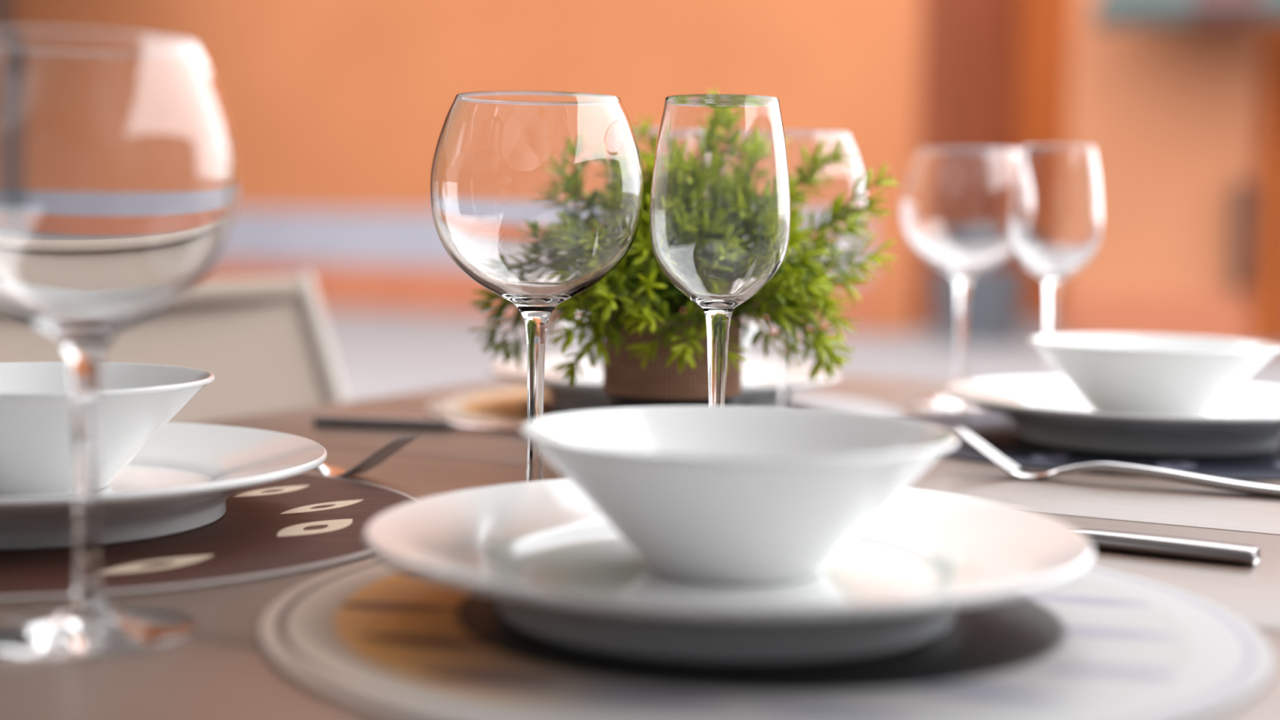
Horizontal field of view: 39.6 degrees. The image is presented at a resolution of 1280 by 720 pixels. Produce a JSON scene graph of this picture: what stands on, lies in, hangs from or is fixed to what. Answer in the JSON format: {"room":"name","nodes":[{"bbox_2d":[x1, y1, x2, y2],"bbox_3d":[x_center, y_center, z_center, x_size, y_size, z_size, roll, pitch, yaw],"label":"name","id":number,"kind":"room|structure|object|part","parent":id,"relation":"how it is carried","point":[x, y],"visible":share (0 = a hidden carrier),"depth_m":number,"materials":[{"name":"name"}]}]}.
{"room":"dining room","nodes":[
{"label":"dining room","id":0,"kind":"room"},
{"bbox_2d":[6,0,922,333],"bbox_3d":[-7.055,-5.609,18.876,21.000,9.750,0.400,3,5,28],"label":"wall","id":1,"kind":"structure","parent":0,"point":[331,104],"depth_m":15.84,"materials":[{"name":"orange paint"}]},
{"bbox_2d":[0,0,7,29],"bbox_3d":[-6.679,-2.839,18.492,0.230,4.300,0.230,1,5,0],"label":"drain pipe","id":2,"kind":"object","parent":1,"relation":"attached to","point":[3,9],"visible":0.02,"depth_m":18.39,"materials":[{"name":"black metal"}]},
{"bbox_2d":[203,259,868,332],"bbox_3d":[-7.336,-0.952,19.112,20.750,0.420,0.059,3,5,28],"label":"trim","id":3,"kind":"structure","parent":1,"relation":"attached to","point":[422,289],"depth_m":16.39,"materials":[{"name":"paint"}]},
{"bbox_2d":[217,208,870,279],"bbox_3d":[-7.322,-1.411,19.089,20.750,0.500,0.020,3,5,28],"label":"trim","id":4,"kind":"structure","parent":1,"relation":"attached to","point":[380,237],"depth_m":16.68,"materials":[{"name":"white paint"}]},
{"bbox_2d":[321,307,1279,401],"bbox_3d":[-0.003,0.194,10.048,80.000,0.200,60.000,1,5,0],"label":"floor","id":5,"kind":"structure","parent":0,"point":[378,353],"depth_m":11.78,"materials":[{"name":"stone"}]},
{"bbox_2d":[0,271,347,423],"bbox_3d":[-0.199,0.359,1.551,0.658,0.845,0.499,3,5,28],"label":"dining chair","id":6,"kind":"object","parent":5,"relation":"on","point":[265,342],"visible":0.24,"depth_m":1.77,"materials":[{"name":"beige fabric"}]},
{"bbox_3d":[-0.467,-0.061,1.663,0.026,0.026,0.470,3,5,28],"label":"rail","id":7,"kind":"part","parent":6,"relation":"part of","materials":[{"name":"beige fabric"}]},
{"bbox_3d":[-0.296,0.332,1.868,0.187,0.845,0.029,3,5,28],"label":"post","id":8,"kind":"part","parent":6,"relation":"part of","materials":[{"name":"beige metal"}]},
{"bbox_2d":[0,374,1279,719],"bbox_3d":[0.020,0.441,1.107,0.810,0.750,1.359,3,5,28],"label":"dining table","id":9,"kind":"object","parent":5,"relation":"on","point":[223,670],"visible":0.19,"depth_m":0.80,"materials":[{"name":"beige wood"}]},
{"bbox_2d":[0,28,238,657],"bbox_3d":[-0.198,-0.007,0.636,0.108,0.212,0.108,4,6,37],"label":"glass","id":10,"kind":"object","parent":9,"relation":"on","point":[119,158],"visible":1,"depth_m":0.60,"materials":[{"name":"white"}]},
{"bbox_3d":[-0.199,0.050,0.640,0.015,0.078,0.015,2,5,9],"label":"stem","id":11,"kind":"part","parent":10,"relation":"part of","materials":[{"name":"clear glass"}]},
{"bbox_2d":[0,28,238,391],"bbox_3d":[-0.198,-0.051,0.632,0.108,0.124,0.108,2,5,9],"label":"bowl","id":12,"kind":"object","parent":10,"relation":"on","point":[119,158],"depth_m":0.59,"materials":[{"name":"clear glass"}]},
{"bbox_2d":[0,472,417,601],"bbox_3d":[-0.291,0.078,0.871,0.375,0.002,0.375,1,5,0],"label":"placemat","id":13,"kind":"object","parent":9,"relation":"on","point":[303,522],"visible":0.44,"depth_m":0.80,"materials":[{"name":"brown fabric"}]},
{"bbox_2d":[0,422,327,550],"bbox_3d":[-0.294,0.061,0.870,0.277,0.032,0.277,-1,5,-21],"label":"dinner plate","id":14,"kind":"object","parent":13,"relation":"on","point":[182,480],"visible":0.79,"depth_m":0.85,"materials":[{"name":"white ceramic"}]},
{"bbox_2d":[0,361,214,497],"bbox_3d":[-0.296,0.035,0.874,0.171,0.055,0.171,2,5,18],"label":"soup bowl","id":15,"kind":"object","parent":14,"relation":"on","point":[137,401],"visible":0.89,"depth_m":0.84,"materials":[{"name":"white ceramic"}]},
{"bbox_2d":[313,433,419,477],"bbox_3d":[-0.218,0.051,1.053,0.198,0.027,0.024,3,5,28],"label":"fork","id":16,"kind":"object","parent":9,"relation":"on","point":[394,446],"visible":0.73,"depth_m":1.02,"materials":[{"name":"silver metal"}]},
{"bbox_3d":[-0.244,0.057,1.067,0.139,0.012,0.020,3,5,28],"label":"handle","id":17,"kind":"part","parent":16,"relation":"part of","materials":[{"name":"silver metal"}]},
{"bbox_3d":[-0.173,0.065,1.030,0.021,0.004,0.024,3,5,28],"label":"neck plate","id":18,"kind":"part","parent":16,"relation":"part of","materials":[{"name":"silver metal"}]},
{"bbox_2d":[313,414,521,430],"bbox_3d":[-0.126,0.046,1.259,0.215,0.008,0.020,2,5,9],"label":"table knife","id":19,"kind":"object","parent":9,"relation":"on","point":[362,421],"visible":0.75,"depth_m":1.26,"materials":[{"name":"silver metal"}]},
{"bbox_3d":[-0.183,0.044,1.268,0.099,0.008,0.018,2,5,9],"label":"handle","id":20,"kind":"part","parent":19,"relation":"part of","materials":[{"name":"silver metal"}]},
{"bbox_3d":[-0.077,0.047,1.251,0.116,0.006,0.020,2,5,9],"label":"blade","id":21,"kind":"part","parent":19,"relation":"part of","materials":[{"name":"silver metal"}]},
{"bbox_2d":[430,91,644,481],"bbox_3d":[-0.052,-0.026,0.899,0.108,0.212,0.108,-3,6,-36],"label":"glass","id":22,"kind":"object","parent":9,"relation":"on","point":[536,197],"visible":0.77,"depth_m":0.85,"materials":[{"name":"white"}]},
{"bbox_3d":[-0.053,0.031,0.904,0.015,0.078,0.015,1,5,0],"label":"stem","id":23,"kind":"part","parent":22,"relation":"part of","materials":[{"name":"clear glass"}]},
{"bbox_2d":[430,91,644,344],"bbox_3d":[-0.052,-0.070,0.896,0.108,0.124,0.108,1,5,0],"label":"bowl","id":24,"kind":"object","parent":22,"relation":"on","point":[536,197],"depth_m":0.85,"materials":[{"name":"clear glass"}]},
{"bbox_2d":[426,387,902,431],"bbox_3d":[0.019,0.038,1.413,0.375,0.002,0.375,1,5,0],"label":"placemat","id":25,"kind":"object","parent":9,"relation":"on","point":[503,406],"visible":0.38,"depth_m":1.42,"materials":[{"name":"white fabric"}]},
{"bbox_2d":[632,128,658,179],"bbox_3d":[0.014,-0.051,1.222,0.073,0.212,0.073,1,5,-1],"label":"wine glass","id":26,"kind":"object","parent":25,"relation":"on","point":[641,144],"visible":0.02,"depth_m":1.19,"materials":[{"name":"white"}]},
{"bbox_2d":[488,355,841,412],"bbox_3d":[0.020,0.022,1.406,0.277,0.032,0.277,3,5,21],"label":"dinner plate","id":27,"kind":"object","parent":25,"relation":"on","point":[760,380],"visible":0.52,"depth_m":1.37,"materials":[{"name":"white ceramic"}]},
{"bbox_2d":[555,316,771,371],"bbox_3d":[0.018,-0.003,1.404,0.171,0.055,0.171,2,5,18],"label":"soup bowl","id":28,"kind":"object","parent":27,"relation":"on","point":[753,327],"visible":0.08,"depth_m":1.37,"materials":[{"name":"white ceramic"}]},
{"bbox_2d":[466,88,900,408],"bbox_3d":[0.027,-0.052,1.100,0.269,0.233,0.185,0,5,-4],"label":"potted plant","id":29,"kind":"object","parent":9,"relation":"on","point":[653,353],"visible":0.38,"depth_m":1.08,"materials":[{"name":"green plant"}]},
{"bbox_3d":[0.020,0.018,1.120,0.083,0.090,0.083,1,5,0],"label":"pot","id":30,"kind":"part","parent":29,"relation":"part of","materials":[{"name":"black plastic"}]},
{"bbox_2d":[648,93,791,405],"bbox_3d":[0.039,-0.024,0.889,0.073,0.212,0.073,-4,6,-43],"label":"wine glass","id":31,"kind":"object","parent":9,"relation":"on","point":[720,208],"visible":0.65,"depth_m":0.86,"materials":[{"name":"white"}]},
{"bbox_3d":[0.038,0.039,0.894,0.015,0.066,0.015,1,5,0],"label":"stem","id":32,"kind":"part","parent":31,"relation":"part of","materials":[{"name":"clear glass"}]},
{"bbox_2d":[258,558,1274,719],"bbox_3d":[0.045,0.098,0.684,0.375,0.002,0.375,1,5,0],"label":"placemat","id":33,"kind":"object","parent":9,"relation":"on","point":[1099,643],"visible":0.52,"depth_m":0.60,"materials":[{"name":"white fabric"}]},
{"bbox_2d":[363,478,1093,662],"bbox_3d":[0.033,0.080,0.691,0.277,0.032,0.277,-1,5,-21],"label":"dinner plate","id":34,"kind":"object","parent":33,"relation":"on","point":[555,568],"visible":0.88,"depth_m":0.66,"materials":[{"name":"white ceramic"}]},
{"bbox_2d":[518,405,959,584],"bbox_3d":[0.038,0.054,0.697,0.171,0.055,0.171,-1,5,-18],"label":"soup bowl","id":35,"kind":"object","parent":34,"relation":"on","point":[723,495],"visible":1,"depth_m":0.66,"materials":[{"name":"white ceramic"}]},
{"bbox_2d":[777,129,866,407],"bbox_3d":[0.102,-0.051,1.238,0.108,0.212,0.108,3,5,25],"label":"glass","id":36,"kind":"object","parent":9,"relation":"on","point":[845,177],"visible":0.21,"depth_m":1.19,"materials":[{"name":"white"}]},
{"bbox_3d":[0.101,0.006,1.242,0.015,0.078,0.015,4,6,38],"label":"stem","id":37,"kind":"part","parent":36,"relation":"part of","materials":[{"name":"clear glass"}]},
{"bbox_2d":[783,129,866,277],"bbox_3d":[0.103,-0.095,1.234,0.108,0.124,0.108,4,6,38],"label":"bowl","id":38,"kind":"object","parent":36,"relation":"on","point":[845,177],"depth_m":1.19,"materials":[{"name":"clear glass"}]},
{"bbox_2d":[900,146,1019,408],"bbox_3d":[0.269,-0.068,1.477,0.108,0.212,0.108,-1,5,-25],"label":"glass","id":39,"kind":"object","parent":9,"relation":"on","point":[955,202],"visible":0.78,"depth_m":1.43,"materials":[{"name":"white"}]},
{"bbox_2d":[900,146,1019,299],"bbox_3d":[0.270,-0.112,1.473,0.108,0.124,0.108,0,5,-8],"label":"bowl","id":40,"kind":"object","parent":39,"relation":"on","point":[955,202],"depth_m":1.43,"materials":[{"name":"clear glass"}]},
{"bbox_3d":[0.268,-0.011,1.482,0.015,0.078,0.015,0,5,-8],"label":"stem","id":41,"kind":"part","parent":39,"relation":"part of","materials":[{"name":"clear glass"}]},
{"bbox_2d":[905,410,1279,479],"bbox_3d":[0.356,0.056,1.253,0.375,0.002,0.375,1,5,0],"label":"placemat","id":42,"kind":"object","parent":9,"relation":"on","point":[997,429],"visible":0.36,"depth_m":1.15,"materials":[{"name":"black fabric"}]},
{"bbox_2d":[1008,144,1101,377],"bbox_3d":[0.324,-0.061,1.394,0.073,0.212,0.073,1,5,8],"label":"wine glass","id":43,"kind":"object","parent":42,"relation":"on","point":[1055,215],"visible":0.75,"depth_m":1.36,"materials":[{"name":"white"}]},
{"bbox_3d":[0.323,0.002,1.399,0.015,0.066,0.015,0,5,-13],"label":"stem","id":44,"kind":"part","parent":43,"relation":"part of","materials":[{"name":"clear glass"}]},
{"bbox_2d":[945,376,1279,455],"bbox_3d":[0.354,0.040,1.247,0.277,0.032,0.277,-1,5,-21],"label":"dinner plate","id":45,"kind":"object","parent":42,"relation":"on","point":[1048,411],"visible":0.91,"depth_m":1.17,"materials":[{"name":"white ceramic"}]},
{"bbox_2d":[1027,333,1279,416],"bbox_3d":[0.357,0.015,1.241,0.171,0.055,0.171,2,5,18],"label":"soup bowl","id":46,"kind":"object","parent":45,"relation":"on","point":[1138,374],"visible":0.89,"depth_m":1.19,"materials":[{"name":"white ceramic"}]},
{"bbox_2d":[951,425,1279,497],"bbox_3d":[0.281,0.059,1.041,0.198,0.027,0.024,3,5,25],"label":"fork","id":47,"kind":"object","parent":9,"relation":"on","point":[1188,477],"visible":0.99,"depth_m":1.03,"materials":[{"name":"silver metal"}]},
{"bbox_3d":[0.235,0.068,1.063,0.021,0.004,0.024,3,5,25],"label":"neck plate","id":48,"kind":"part","parent":47,"relation":"part of","materials":[{"name":"silver metal"}]},
{"bbox_3d":[0.307,0.068,1.029,0.139,0.012,0.020,3,5,25],"label":"handle","id":49,"kind":"part","parent":47,"relation":"part of","materials":[{"name":"silver metal"}]},
{"bbox_2d":[1073,527,1259,565],"bbox_3d":[0.185,0.083,0.856,0.215,0.008,0.020,3,5,30],"label":"table knife","id":50,"kind":"object","parent":9,"relation":"on","point":[1148,544],"visible":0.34,"depth_m":0.81,"materials":[{"name":"silver metal"}]},
{"bbox_2d":[933,266,1028,345],"bbox_3d":[2.543,-0.412,13.275,0.552,0.560,0.552,3,5,28],"label":"planter box","id":51,"kind":"object","parent":5,"relation":"on","point":[997,295],"visible":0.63,"depth_m":13.06,"materials":[{"name":"grey metal"}]},
{"bbox_2d":[913,0,1021,330],"bbox_3d":[2.886,-2.910,15.749,0.260,5.150,3.100,3,5,28],"label":"wall reveal","id":52,"kind":"structure","parent":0,"point":[970,49],"depth_m":15.38,"materials":[{"name":"orange paint"}]},
{"bbox_2d":[1013,0,1072,317],"bbox_3d":[5.027,-2.916,16.195,3.300,5.150,0.300,3,5,28],"label":"wall","id":53,"kind":"structure","parent":0,"point":[1046,25],"depth_m":16.71,"materials":[{"name":"orange paint"}]},
{"bbox_2d":[1062,0,1263,340],"bbox_3d":[3.934,-2.691,13.217,1.340,5.150,0.400,3,5,28],"label":"wall","id":54,"kind":"structure","parent":0,"point":[1170,114],"depth_m":13.11,"materials":[{"name":"orange paint"}]},
{"bbox_2d":[1057,291,1248,339],"bbox_3d":[3.797,-0.300,13.215,1.380,0.380,0.040,3,5,28],"label":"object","id":55,"kind":"structure","parent":54,"relation":"attached to","point":[1079,312],"depth_m":13.19,"materials":[{"name":"paint"}]},
{"bbox_2d":[1091,0,1279,28],"bbox_3d":[4.309,-2.616,12.169,2.170,0.700,1.040,3,5,28],"label":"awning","id":56,"kind":"object","parent":54,"relation":"attached to","point":[1108,13],"visible":1,"depth_m":11.98,"materials":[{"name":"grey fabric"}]},
{"bbox_3d":[4.307,-2.654,12.162,2.170,0.558,1.029,3,5,28],"label":"frame","id":57,"kind":"part","parent":56,"relation":"part of","materials":[{"name":"grey metal"}]},
{"bbox_2d":[1230,178,1257,290],"bbox_3d":[4.337,-0.899,12.780,0.170,0.800,0.190,3,5,28],"label":"wall lamp","id":58,"kind":"object","parent":54,"relation":"attached to","point":[1244,200],"visible":1,"depth_m":12.71,"materials":[{"name":"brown metal"}]},
{"bbox_2d":[1249,21,1279,342],"bbox_3d":[5.287,-2.630,12.697,1.540,5.150,0.250,3,5,28],"label":"wall","id":59,"kind":"structure","parent":0,"point":[1271,30],"depth_m":13.03,"materials":[{"name":"orange paint"}]},
{"bbox_2d":[1266,39,1279,345],"bbox_3d":[5.020,-1.177,12.735,0.920,2.240,0.141,3,5,28],"label":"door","id":60,"kind":"structure","parent":59,"relation":"in","point":[1273,306],"depth_m":12.94,"materials":[{"name":"orange paint"}]}
]}

